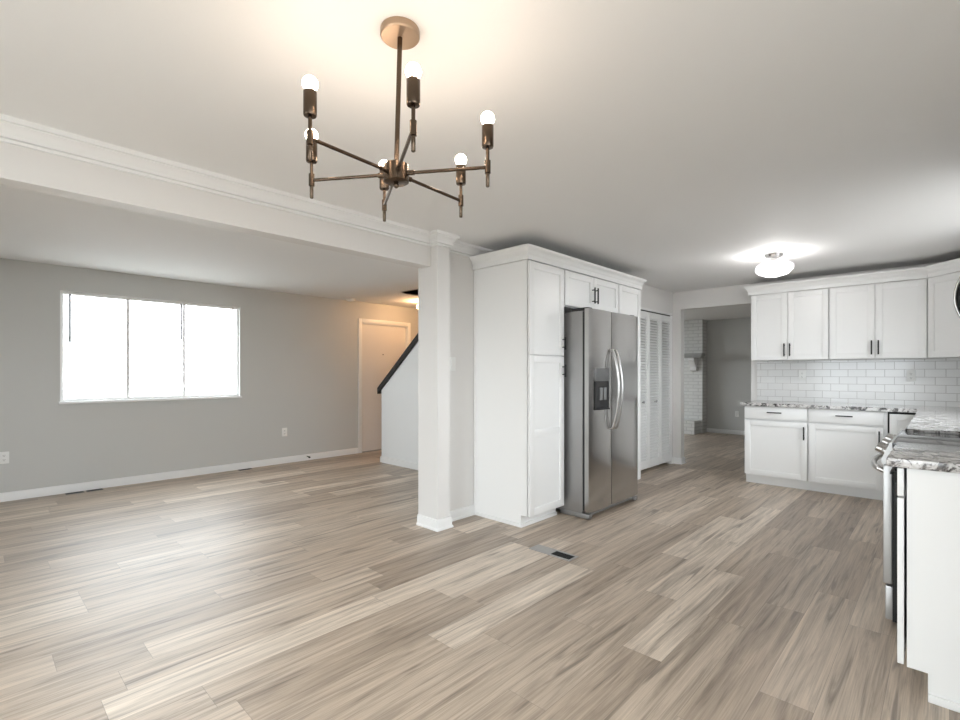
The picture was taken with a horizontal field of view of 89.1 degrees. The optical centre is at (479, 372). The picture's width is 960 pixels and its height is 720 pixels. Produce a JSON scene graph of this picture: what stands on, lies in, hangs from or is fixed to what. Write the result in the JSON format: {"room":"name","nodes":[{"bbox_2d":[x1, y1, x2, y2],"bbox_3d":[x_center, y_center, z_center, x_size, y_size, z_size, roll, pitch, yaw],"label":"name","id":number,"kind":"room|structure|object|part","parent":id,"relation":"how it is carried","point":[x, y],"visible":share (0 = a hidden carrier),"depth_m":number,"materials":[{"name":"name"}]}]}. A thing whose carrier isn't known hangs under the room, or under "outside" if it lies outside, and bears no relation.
{"room":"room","nodes":[
{"label":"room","id":0,"kind":"room"},
{"bbox_2d":[0,258,417,492],"bbox_3d":[-1.676,0.069,7.988,0.130,2.377,12.700,0,0,44],"label":"wall","id":1,"kind":"structure","parent":0,"point":[299,353],"depth_m":5.87,"materials":[{"name":"grey paint"}]},
{"bbox_2d":[0,451,8,463],"bbox_3d":[-4.652,0.829,4.771,0.009,0.116,0.072,0,0,44],"label":"wall outlet","id":2,"kind":"object","parent":1,"relation":"attached to","point":[4,456],"visible":1,"depth_m":4.77,"materials":[{"name":"white plastic"}]},
{"bbox_2d":[59,290,241,403],"bbox_3d":[-3.774,-0.269,5.748,0.130,1.185,1.816,0,0,44],"label":"window","id":3,"kind":"structure","parent":1,"relation":"in","point":[183,396],"depth_m":5.74,"materials":[{"name":"white paint"}]},
{"bbox_3d":[-3.762,-0.840,5.737,0.027,0.026,1.772,0,0,44],"label":"head rail","id":4,"kind":"part","parent":3,"relation":"part of","materials":[{"name":"white paint"}]},
{"bbox_3d":[-3.749,0.311,5.725,0.063,0.026,1.816,0,0,44],"label":"sill","id":5,"kind":"part","parent":3,"relation":"part of","materials":[{"name":"white paint"}]},
{"bbox_2d":[0,448,357,501],"bbox_3d":[-3.913,1.213,5.541,0.014,0.088,5.810,0,0,44],"label":"baseboard","id":6,"kind":"structure","parent":1,"relation":"attached to","point":[61,489],"depth_m":5.70,"materials":[{"name":"white paint"}]},
{"bbox_2d":[282,428,286,435],"bbox_3d":[-2.720,0.822,6.794,0.009,0.116,0.072,0,0,44],"label":"wall outlet","id":7,"kind":"object","parent":1,"relation":"attached to","point":[284,430],"visible":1,"depth_m":6.79,"materials":[{"name":"white plastic"}]},
{"bbox_2d":[358,318,410,452],"bbox_3d":[-1.594,0.200,8.055,0.136,2.115,1.026,0,0,44],"label":"door","id":8,"kind":"structure","parent":1,"relation":"in","point":[380,346],"depth_m":7.90,"materials":[{"name":"white paint"}]},
{"bbox_2d":[382,342,417,462],"bbox_3d":[-0.411,0.069,6.027,2.600,2.376,0.110,0,0,44],"label":"wall","id":9,"kind":"structure","parent":0,"point":[400,393],"depth_m":6.55,"materials":[{"name":"white paint"}]},
{"bbox_2d":[377,334,417,393],"bbox_3d":[-0.763,-0.412,6.363,1.768,1.414,0.160,0,0,44],"label":"stair rail","id":10,"kind":"object","parent":9,"relation":"on","point":[413,343],"visible":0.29,"depth_m":6.59,"materials":[{"name":"black paint"}]},
{"bbox_2d":[380,456,417,469],"bbox_3d":[-0.425,1.213,6.030,2.604,0.088,0.124,0,0,44],"label":"baseboard","id":11,"kind":"structure","parent":9,"relation":"attached to","point":[402,463],"depth_m":6.58,"materials":[{"name":"white paint"}]},
{"bbox_2d":[402,289,417,295],"bbox_3d":[-0.003,-2.261,6.419,2.190,2.283,1.040,0,0,44],"label":"stairwell","id":12,"kind":"object","parent":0,"point":[410,291],"visible":0.06,"depth_m":6.89,"materials":[{"name":"grey paint"}]},
{"bbox_2d":[418,245,449,519],"bbox_3d":[-0.380,0.069,4.019,0.240,2.377,0.132,0,0,44],"label":"pillar","id":13,"kind":"structure","parent":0,"point":[433,281],"depth_m":3.95,"materials":[{"name":"white paint"}]},
{"bbox_2d":[416,504,474,531],"bbox_3d":[-0.243,1.213,4.146,0.262,0.088,0.548,0,0,44],"label":"baseboard","id":14,"kind":"structure","parent":13,"relation":"attached to","point":[433,524],"depth_m":3.99,"materials":[{"name":"white paint"}]},
{"bbox_2d":[0,0,959,320],"bbox_3d":[0.958,-1.180,5.473,7.554,0.120,12.840,0,0,44],"label":"ceiling","id":15,"kind":"structure","parent":0,"point":[674,146],"depth_m":2.16,"materials":[{"name":"white paint"}]},
{"bbox_2d":[0,142,430,268],"bbox_3d":[-1.875,-0.991,2.482,0.120,0.259,4.200,0,0,44],"label":"beam","id":16,"kind":"structure","parent":15,"relation":"attached to","point":[24,168],"depth_m":2.67,"materials":[{"name":"white paint"}]},
{"bbox_2d":[302,16,493,221],"bbox_3d":[-0.275,-0.851,1.599,0.581,0.538,0.651,0,0,44],"label":"chandelier","id":17,"kind":"object","parent":15,"relation":"hanging from","point":[400,33],"visible":1,"depth_m":1.56,"materials":[{"name":"gold metal"}]},
{"bbox_2d":[303,88,316,118],"bbox_3d":[-0.478,-0.756,1.372,0.037,0.072,0.037,0,0,44],"label":"socket","id":18,"kind":"object","parent":17,"relation":"attached to","point":[309,94],"depth_m":1.36,"materials":[{"name":"gold metal"}]},
{"bbox_3d":[-0.478,-0.813,1.372,0.042,0.043,0.041,0,0,44],"label":"bulb","id":19,"kind":"part","parent":17,"relation":"part of","materials":[{"name":"white glass"}]},
{"bbox_2d":[306,140,316,163],"bbox_3d":[-0.573,-0.752,1.661,0.037,0.072,0.037,0,0,44],"label":"socket","id":20,"kind":"object","parent":17,"relation":"attached to","point":[314,148],"depth_m":1.65,"materials":[{"name":"gold metal"}]},
{"bbox_3d":[-0.573,-0.809,1.661,0.042,0.043,0.041,0,0,44],"label":"bulb","id":21,"kind":"part","parent":17,"relation":"part of","materials":[{"name":"white glass"}]},
{"bbox_3d":[-0.442,-0.653,1.634,0.269,0.018,0.017,0,0,12],"label":"arm","id":22,"kind":"part","parent":17,"relation":"part of","materials":[{"name":"gold metal"}]},
{"bbox_3d":[-0.388,-0.654,1.472,0.016,0.021,0.269,0,0,42],"label":"arm","id":23,"kind":"part","parent":17,"relation":"part of","materials":[{"name":"gold metal"}]},
{"bbox_2d":[380,171,388,190],"bbox_3d":[-0.370,-0.744,1.889,0.037,0.072,0.037,0,0,44],"label":"socket","id":24,"kind":"object","parent":17,"relation":"attached to","point":[384,187],"depth_m":1.88,"materials":[{"name":"gold metal"}]},
{"bbox_3d":[-0.328,-0.652,1.761,0.017,0.017,0.269,0,0,-18],"label":"arm","id":25,"kind":"part","parent":17,"relation":"part of","materials":[{"name":"gold metal"}]},
{"bbox_3d":[-0.268,-0.881,1.596,0.031,0.439,0.016,0,0,24],"label":"stem","id":26,"kind":"part","parent":17,"relation":"part of","materials":[{"name":"gold metal"}]},
{"bbox_3d":[-0.221,-0.652,1.437,0.017,0.017,0.269,0,0,-18],"label":"arm","id":27,"kind":"part","parent":17,"relation":"part of","materials":[{"name":"gold metal"}]},
{"bbox_2d":[406,76,419,108],"bbox_3d":[-0.179,-0.752,1.310,0.037,0.072,0.037,0,0,44],"label":"socket","id":28,"kind":"object","parent":17,"relation":"attached to","point":[412,82],"depth_m":1.29,"materials":[{"name":"gold metal"}]},
{"bbox_3d":[-0.179,-0.809,1.310,0.042,0.043,0.041,0,0,44],"label":"bulb","id":29,"kind":"part","parent":17,"relation":"part of","materials":[{"name":"white glass"}]},
{"bbox_3d":[-0.161,-0.649,1.726,0.016,0.021,0.269,0,0,42],"label":"arm","id":30,"kind":"part","parent":17,"relation":"part of","materials":[{"name":"gold metal"}]},
{"bbox_3d":[-0.108,-0.651,1.565,0.269,0.018,0.017,0,0,12],"label":"arm","id":31,"kind":"part","parent":17,"relation":"part of","materials":[{"name":"gold metal"}]},
{"bbox_2d":[456,164,465,185],"bbox_3d":[-0.071,-0.740,1.827,0.037,0.072,0.037,0,0,44],"label":"socket","id":32,"kind":"object","parent":17,"relation":"attached to","point":[460,175],"depth_m":1.81,"materials":[{"name":"gold metal"}]},
{"bbox_3d":[-0.071,-0.797,1.827,0.042,0.043,0.041,0,0,44],"label":"bulb","id":33,"kind":"part","parent":17,"relation":"part of","materials":[{"name":"white glass"}]},
{"bbox_3d":[0.024,-0.801,1.537,0.042,0.043,0.041,0,0,44],"label":"bulb","id":34,"kind":"part","parent":17,"relation":"part of","materials":[{"name":"white glass"}]},
{"bbox_2d":[482,123,493,149],"bbox_3d":[0.024,-0.744,1.537,0.037,0.072,0.037,0,0,44],"label":"socket","id":35,"kind":"object","parent":17,"relation":"attached to","point":[487,128],"depth_m":1.52,"materials":[{"name":"gold metal"}]},
{"bbox_2d":[764,252,783,272],"bbox_3d":[2.766,-1.014,4.590,0.296,0.212,0.296,0,0,-24],"label":"ceiling light","id":36,"kind":"object","parent":15,"relation":"attached to","point":[773,256],"visible":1,"depth_m":4.56,"materials":[{"name":"white glass"}]},
{"bbox_3d":[2.766,-0.980,4.590,0.071,0.079,0.069,0,0,44],"label":"bulb","id":37,"kind":"part","parent":36,"relation":"part of","materials":[{"name":"white glass"}]},
{"bbox_2d":[0,432,959,719],"bbox_3d":[0.958,1.317,5.473,7.554,0.120,12.840,0,0,44],"label":"floor","id":38,"kind":"structure","parent":0,"point":[313,589],"depth_m":2.70,"materials":[{"name":"grey wood"}]},
{"bbox_2d":[65,491,83,494],"bbox_3d":[-4.241,1.254,5.107,0.072,0.005,0.150,0,0,44],"label":"floor vent","id":39,"kind":"object","parent":38,"relation":"in","point":[78,491],"visible":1,"depth_m":5.11,"materials":[{"name":"grey metal"}]},
{"bbox_2d":[86,488,102,491],"bbox_3d":[-4.127,1.254,5.226,0.072,0.005,0.140,0,0,44],"label":"floor vent","id":40,"kind":"object","parent":38,"relation":"in","point":[100,488],"visible":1,"depth_m":5.21,"materials":[{"name":"grey metal"}]},
{"bbox_2d":[474,260,565,527],"bbox_3d":[0.352,0.172,4.289,0.656,2.170,0.504,0,0,44],"label":"pantry cabinet","id":41,"kind":"object","parent":38,"relation":"on","point":[519,339],"visible":1,"depth_m":4.10,"materials":[{"name":"white paint"}]},
{"bbox_3d":[-0.045,0.161,4.332,0.020,2.137,0.006,0,0,44],"label":"scribe moulding","id":42,"kind":"part","parent":41,"relation":"part of","materials":[{"name":"white paint"}]},
{"bbox_3d":[0.312,1.243,4.327,0.544,0.028,0.504,0,0,44],"label":"shoe moulding","id":43,"kind":"part","parent":41,"relation":"part of","materials":[{"name":"white paint"}]},
{"bbox_3d":[0.561,-0.527,4.099,0.020,0.756,0.483,0,0,44],"label":"door","id":44,"kind":"part","parent":41,"relation":"part of","materials":[{"name":"white paint"}]},
{"bbox_3d":[0.561,0.506,4.099,0.020,1.301,0.483,0,0,44],"label":"door","id":45,"kind":"part","parent":41,"relation":"part of","materials":[{"name":"white paint"}]},
{"bbox_3d":[0.563,0.493,4.098,0.009,0.058,0.367,0,0,44],"label":"rail","id":46,"kind":"part","parent":41,"relation":"part of","materials":[{"name":"white paint"}]},
{"bbox_2d":[529,544,578,560],"bbox_3d":[0.513,1.254,3.411,0.340,0.005,0.112,0,0,44],"label":"floor vent","id":47,"kind":"object","parent":38,"relation":"in","point":[540,548],"visible":1,"depth_m":3.40,"materials":[{"name":"grey metal"}]},
{"bbox_3d":[0.457,1.255,3.465,0.155,0.004,0.082,0,0,44],"label":"plate","id":48,"kind":"part","parent":47,"relation":"part of","materials":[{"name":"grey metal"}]},
{"bbox_2d":[556,307,637,518],"bbox_3d":[0.998,0.342,4.728,0.874,1.822,0.914,0,0,44],"label":"refrigerator","id":49,"kind":"object","parent":38,"relation":"on","point":[600,356],"visible":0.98,"depth_m":4.31,"materials":[{"name":"grey metal"}]},
{"bbox_3d":[1.053,0.321,4.316,0.051,1.752,0.393,0,0,44],"label":"door","id":50,"kind":"part","parent":49,"relation":"part of","materials":[{"name":"silver metal"}]},
{"bbox_3d":[1.072,0.015,4.300,0.024,0.115,0.230,0,0,44],"label":"control panel","id":51,"kind":"part","parent":49,"relation":"part of","materials":[{"name":"grey plastic"}]},
{"bbox_3d":[1.083,0.182,4.296,0.012,0.110,0.110,0,0,44],"label":"dispenser lever","id":52,"kind":"part","parent":49,"relation":"part of","materials":[{"name":"grey"}]},
{"bbox_3d":[1.213,0.147,4.389,0.095,0.728,0.023,0,0,44],"label":"handle","id":53,"kind":"part","parent":49,"relation":"part of","materials":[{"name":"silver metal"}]},
{"bbox_3d":[1.259,0.147,4.437,0.095,0.728,0.023,0,0,44],"label":"handle","id":54,"kind":"part","parent":49,"relation":"part of","materials":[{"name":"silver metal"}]},
{"bbox_3d":[1.370,0.321,4.649,0.051,1.752,0.515,0,0,44],"label":"door","id":55,"kind":"part","parent":49,"relation":"part of","materials":[{"name":"silver metal"}]},
{"bbox_2d":[618,285,640,479],"bbox_3d":[1.381,0.172,5.366,0.656,2.170,0.492,0,0,44],"label":"pantry cabinet","id":56,"kind":"object","parent":38,"relation":"on","point":[629,299],"visible":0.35,"depth_m":5.30,"materials":[{"name":"white paint"}]},
{"bbox_3d":[1.584,-0.527,5.170,0.020,0.756,0.482,0,0,44],"label":"door","id":57,"kind":"part","parent":56,"relation":"part of","materials":[{"name":"white paint"}]},
{"bbox_3d":[1.584,0.506,5.170,0.020,1.301,0.482,0,0,44],"label":"door","id":58,"kind":"part","parent":56,"relation":"part of","materials":[{"name":"white paint"}]},
{"bbox_2d":[684,319,706,434],"bbox_3d":[4.046,0.070,10.695,1.680,2.375,0.618,0,0,44],"label":"fireplace","id":59,"kind":"object","parent":38,"relation":"on","point":[695,331],"visible":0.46,"depth_m":10.28,"materials":[{"name":"white paint"}]},
{"bbox_2d":[745,406,809,489],"bbox_3d":[3.452,0.815,5.594,0.617,0.885,0.672,0,0,44],"label":"base cabinet","id":60,"kind":"object","parent":38,"relation":"on","point":[776,438],"visible":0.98,"depth_m":5.37,"materials":[{"name":"white paint"}]},
{"bbox_3d":[3.253,0.445,5.384,0.603,0.135,0.020,0,0,44],"label":"drawer","id":61,"kind":"part","parent":60,"relation":"part of","materials":[{"name":"white paint"}]},
{"bbox_3d":[3.253,0.841,5.384,0.603,0.612,0.020,0,0,44],"label":"door","id":62,"kind":"part","parent":60,"relation":"part of","materials":[{"name":"white paint"}]},
{"bbox_2d":[808,408,884,500],"bbox_3d":[3.903,0.815,5.164,0.627,0.885,0.672,0,0,44],"label":"base cabinet","id":63,"kind":"object","parent":38,"relation":"on","point":[842,444],"visible":0.84,"depth_m":4.96,"materials":[{"name":"white paint"}]},
{"bbox_3d":[3.702,0.445,4.955,0.613,0.135,0.020,0,0,44],"label":"drawer","id":64,"kind":"part","parent":63,"relation":"part of","materials":[{"name":"white paint"}]},
{"bbox_2d":[885,412,915,435],"bbox_3d":[4.474,0.815,4.644,0.915,0.885,0.636,0,0,44],"label":"base cabinet","id":65,"kind":"object","parent":38,"relation":"on","point":[894,421],"visible":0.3,"depth_m":4.67,"materials":[{"name":"white paint"}]},
{"bbox_2d":[871,429,959,622],"bbox_3d":[2.486,0.799,2.479,0.769,0.916,0.756,0,0,44],"label":"range","id":66,"kind":"object","parent":38,"relation":"on","point":[887,444],"visible":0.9,"depth_m":2.41,"materials":[{"name":"silver metal"}]},
{"bbox_3d":[2.237,0.486,2.717,0.080,0.033,0.681,0,0,44],"label":"handle","id":67,"kind":"part","parent":66,"relation":"part of","materials":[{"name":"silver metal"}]},
{"bbox_3d":[2.039,0.388,2.478,0.054,0.053,0.048,0,0,44],"label":"knob","id":68,"kind":"part","parent":66,"relation":"part of","materials":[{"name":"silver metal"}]},
{"bbox_3d":[2.253,0.388,2.702,0.054,0.053,0.048,0,0,44],"label":"knob","id":69,"kind":"part","parent":66,"relation":"part of","materials":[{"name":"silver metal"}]},
{"bbox_3d":[2.273,0.750,2.683,0.034,0.585,0.748,0,0,44],"label":"oven door","id":70,"kind":"part","parent":66,"relation":"part of","materials":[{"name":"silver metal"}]},
{"bbox_3d":[2.277,1.135,2.679,0.030,0.165,0.748,0,0,44],"label":"drawer","id":71,"kind":"part","parent":66,"relation":"part of","materials":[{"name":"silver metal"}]},
{"bbox_3d":[2.398,0.388,2.854,0.054,0.053,0.048,0,0,44],"label":"knob","id":72,"kind":"part","parent":66,"relation":"part of","materials":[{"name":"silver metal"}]},
{"bbox_3d":[2.269,0.396,2.686,0.044,0.110,0.756,0,0,44],"label":"control panel","id":73,"kind":"part","parent":66,"relation":"part of","materials":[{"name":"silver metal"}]},
{"bbox_2d":[893,430,959,445],"bbox_3d":[2.525,0.351,2.442,0.660,0.016,0.756,0,0,44],"label":"cooktop","id":74,"kind":"object","parent":66,"relation":"in","point":[909,436],"depth_m":2.56,"materials":[{"name":"grey metal"}]},
{"bbox_2d":[890,467,959,712],"bbox_3d":[2.059,0.815,1.938,0.654,0.885,0.592,0,0,44],"label":"base cabinet","id":75,"kind":"object","parent":38,"relation":"on","point":[927,503],"visible":0.99,"depth_m":1.87,"materials":[{"name":"white paint"}]},
{"bbox_3d":[1.833,0.432,2.149,0.036,0.012,0.140,0,0,44],"label":"handle","id":76,"kind":"part","parent":75,"relation":"part of","materials":[{"name":"black metal"}]},
{"bbox_3d":[1.999,0.597,2.322,0.036,0.140,0.012,0,0,44],"label":"handle","id":77,"kind":"part","parent":75,"relation":"part of","materials":[{"name":"black metal"}]},
{"bbox_3d":[1.860,0.432,2.136,0.020,0.110,0.570,0,0,44],"label":"drawer","id":78,"kind":"part","parent":75,"relation":"part of","materials":[{"name":"white paint"}]},
{"bbox_3d":[1.860,0.822,2.136,0.020,0.654,0.570,0,0,44],"label":"door","id":79,"kind":"part","parent":75,"relation":"part of","materials":[{"name":"white paint"}]},
{"bbox_2d":[886,442,959,473],"bbox_3d":[2.059,0.353,1.936,0.648,0.036,0.608,0,0,44],"label":"countertop","id":80,"kind":"structure","parent":75,"relation":"on","point":[941,458],"depth_m":1.94,"materials":[{"name":"stone"}]},
{"bbox_3d":[1.905,1.242,1.685,0.528,0.030,0.012,0,0,44],"label":"shoe moulding","id":81,"kind":"part","parent":75,"relation":"part of","materials":[{"name":"white paint"}]},
{"bbox_3d":[3.352,0.814,3.291,0.654,0.885,1.590,0,0,44],"label":"base cabinet","id":82,"kind":"object","parent":38,"relation":"on","visible":0},
{"bbox_2d":[741,400,959,432],"bbox_3d":[3.239,0.353,4.278,2.176,0.036,2.869,0,0,44],"label":"countertop","id":83,"kind":"structure","parent":82,"relation":"on","point":[946,419],"depth_m":4.61,"materials":[{"name":"stone"}]},
{"bbox_2d":[450,253,522,510],"bbox_3d":[1.033,0.069,5.571,0.120,2.377,4.075,0,0,44],"label":"wall","id":84,"kind":"structure","parent":0,"point":[461,272],"depth_m":4.22,"materials":[{"name":"white paint"}]},
{"bbox_2d":[450,357,455,370],"bbox_3d":[-0.234,-0.077,4.150,0.009,0.116,0.072,0,0,44],"label":"light switch","id":85,"kind":"object","parent":84,"relation":"attached to","point":[452,359],"visible":0.8,"depth_m":4.15,"materials":[{"name":"white plastic"}]},
{"bbox_2d":[564,270,617,312],"bbox_3d":[0.869,-0.750,4.829,0.656,0.325,0.985,0,0,44],"label":"upper cabinet","id":86,"kind":"object","parent":84,"relation":"attached to","point":[580,291],"visible":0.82,"depth_m":4.58,"materials":[{"name":"white paint"}]},
{"bbox_3d":[0.906,-0.750,4.460,0.020,0.309,0.474,0,0,44],"label":"door","id":87,"kind":"part","parent":86,"relation":"part of","materials":[{"name":"white paint"}]},
{"bbox_3d":[1.072,-0.728,4.593,0.036,0.150,0.012,0,0,44],"label":"handle","id":88,"kind":"part","parent":86,"relation":"part of","materials":[{"name":"black metal"}]},
{"bbox_3d":[1.111,-0.728,4.634,0.036,0.150,0.012,0,0,44],"label":"handle","id":89,"kind":"part","parent":86,"relation":"part of","materials":[{"name":"black metal"}]},
{"bbox_3d":[1.239,-0.750,4.809,0.020,0.309,0.481,0,0,44],"label":"door","id":90,"kind":"part","parent":86,"relation":"part of","materials":[{"name":"white paint"}]},
{"bbox_2d":[608,281,672,462],"bbox_3d":[2.066,0.069,6.240,0.120,2.377,1.680,0,0,44],"label":"wall","id":91,"kind":"structure","parent":0,"point":[653,298],"depth_m":6.54,"materials":[{"name":"white paint"}]},
{"bbox_2d":[0,113,646,289],"bbox_3d":[-0.737,-1.017,3.151,0.662,0.206,6.741,0,0,44],"label":"crown molding","id":92,"kind":"structure","parent":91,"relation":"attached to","point":[15,131],"depth_m":2.93,"materials":[{"name":"white paint"}]},
{"bbox_2d":[641,319,656,407],"bbox_3d":[2.025,0.157,6.349,0.060,2.200,1.460,0,0,44],"label":"closet","id":93,"kind":"object","parent":91,"relation":"attached to","point":[642,319],"depth_m":6.62,"materials":[{"name":"grey paint"}]},
{"bbox_2d":[638,307,671,469],"bbox_3d":[2.144,0.217,6.235,0.088,2.080,1.470,0,0,44],"label":"door","id":94,"kind":"structure","parent":91,"relation":"in","point":[656,422],"depth_m":6.42,"materials":[{"name":"white paint"}]},
{"bbox_2d":[672,457,685,464],"bbox_3d":[2.764,1.213,6.788,0.132,0.088,0.165,0,0,44],"label":"baseboard","id":95,"kind":"structure","parent":91,"relation":"attached to","point":[675,460],"depth_m":6.76,"materials":[{"name":"white paint"}]},
{"bbox_2d":[707,317,750,430],"bbox_3d":[5.299,0.069,10.019,7.154,2.377,0.130,0,0,44],"label":"wall","id":96,"kind":"structure","parent":0,"point":[728,340],"depth_m":10.10,"materials":[{"name":"grey paint"}]},
{"bbox_2d":[707,428,744,434],"bbox_3d":[6.314,1.213,8.950,4.210,0.088,0.014,0,0,44],"label":"baseboard","id":97,"kind":"structure","parent":96,"relation":"attached to","point":[712,430],"depth_m":10.11,"materials":[{"name":"white paint"}]},
{"bbox_2d":[662,262,940,457],"bbox_3d":[3.758,0.069,5.869,3.650,2.377,0.120,0,0,44],"label":"wall","id":98,"kind":"structure","parent":0,"point":[736,295],"depth_m":6.67,"materials":[{"name":"white paint"}]},
{"bbox_2d":[751,288,829,360],"bbox_3d":[3.607,-0.535,5.662,0.768,0.775,0.384,0,0,44],"label":"upper cabinet","id":99,"kind":"object","parent":98,"relation":"attached to","point":[787,326],"visible":0.99,"depth_m":5.54,"materials":[{"name":"white paint"}]},
{"bbox_3d":[3.367,-0.533,5.689,0.371,0.764,0.020,0,0,44],"label":"door","id":100,"kind":"part","parent":99,"relation":"part of","materials":[{"name":"white paint"}]},
{"bbox_3d":[3.643,-0.533,5.426,0.382,0.764,0.020,0,0,44],"label":"door","id":101,"kind":"part","parent":99,"relation":"part of","materials":[{"name":"white paint"}]},
{"bbox_2d":[744,258,959,296],"bbox_3d":[3.854,-0.978,5.020,0.796,0.108,2.340,0,0,-19],"label":"crown molding","id":102,"kind":"structure","parent":99,"relation":"on","point":[952,266],"depth_m":5.08,"materials":[{"name":"white paint"}]},
{"bbox_2d":[757,358,959,406],"bbox_3d":[4.241,0.100,5.317,2.190,0.515,0.012,0,0,44],"label":"backsplash","id":103,"kind":"structure","parent":98,"relation":"attached to","point":[865,381],"depth_m":5.35,"materials":[{"name":"white tile"}]},
{"bbox_2d":[799,370,805,379],"bbox_3d":[3.787,0.025,5.735,0.072,0.116,0.009,0,0,44],"label":"wall outlet","id":104,"kind":"object","parent":103,"relation":"attached to","point":[802,373],"visible":1,"depth_m":5.73,"materials":[{"name":"white plastic"}]},
{"bbox_2d":[906,370,915,381],"bbox_3d":[4.481,0.031,5.073,0.072,0.116,0.009,0,0,44],"label":"wall outlet","id":105,"kind":"object","parent":103,"relation":"attached to","point":[910,374],"visible":1,"depth_m":5.07,"materials":[{"name":"white plastic"}]},
{"bbox_2d":[829,279,927,359],"bbox_3d":[4.170,-0.535,5.125,0.785,0.775,0.384,0,0,44],"label":"upper cabinet","id":106,"kind":"object","parent":98,"relation":"attached to","point":[888,320],"visible":1,"depth_m":4.99,"materials":[{"name":"white paint"}]},
{"bbox_3d":[3.927,-0.533,5.155,0.382,0.764,0.020,0,0,44],"label":"door","id":107,"kind":"part","parent":106,"relation":"part of","materials":[{"name":"white paint"}]},
{"bbox_3d":[4.208,-0.533,4.886,0.389,0.764,0.020,0,0,44],"label":"door","id":108,"kind":"part","parent":106,"relation":"part of","materials":[{"name":"white paint"}]},
{"bbox_3d":[3.592,0.069,2.958,0.130,2.377,12.440,0,0,44],"label":"wall","id":109,"kind":"structure","parent":0,"visible":0},
{"bbox_2d":[928,272,959,358],"bbox_3d":[4.586,-0.535,4.543,0.618,0.775,0.644,0,0,44],"label":"upper cabinet","id":110,"kind":"object","parent":109,"relation":"attached to","point":[943,319],"visible":1,"depth_m":4.59,"materials":[{"name":"white paint"}]},
{"bbox_3d":[2.662,-0.751,2.311,0.318,0.345,0.764,0,0,44],"label":"upper cabinet","id":111,"kind":"object","parent":109,"relation":"attached to","visible":0},
{"bbox_2d":[953,277,959,317],"bbox_3d":[2.608,-0.362,2.363,0.462,0.418,0.752,0,0,44],"label":"microwave","id":112,"kind":"object","parent":111,"relation":"attached to","point":[956,294],"visible":1,"depth_m":2.26,"materials":[{"name":"grey metal"}]},
{"bbox_3d":[2.246,-0.350,2.259,0.071,0.340,0.030,0,0,44],"label":"handle","id":113,"kind":"part","parent":112,"relation":"part of","materials":[{"name":"black"}]},
{"label":"outside","id":114,"kind":"structure","parent":0,"visible":0},
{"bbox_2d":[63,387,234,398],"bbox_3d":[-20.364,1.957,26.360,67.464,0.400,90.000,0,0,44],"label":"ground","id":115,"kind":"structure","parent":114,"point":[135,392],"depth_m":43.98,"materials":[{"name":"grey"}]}
]}

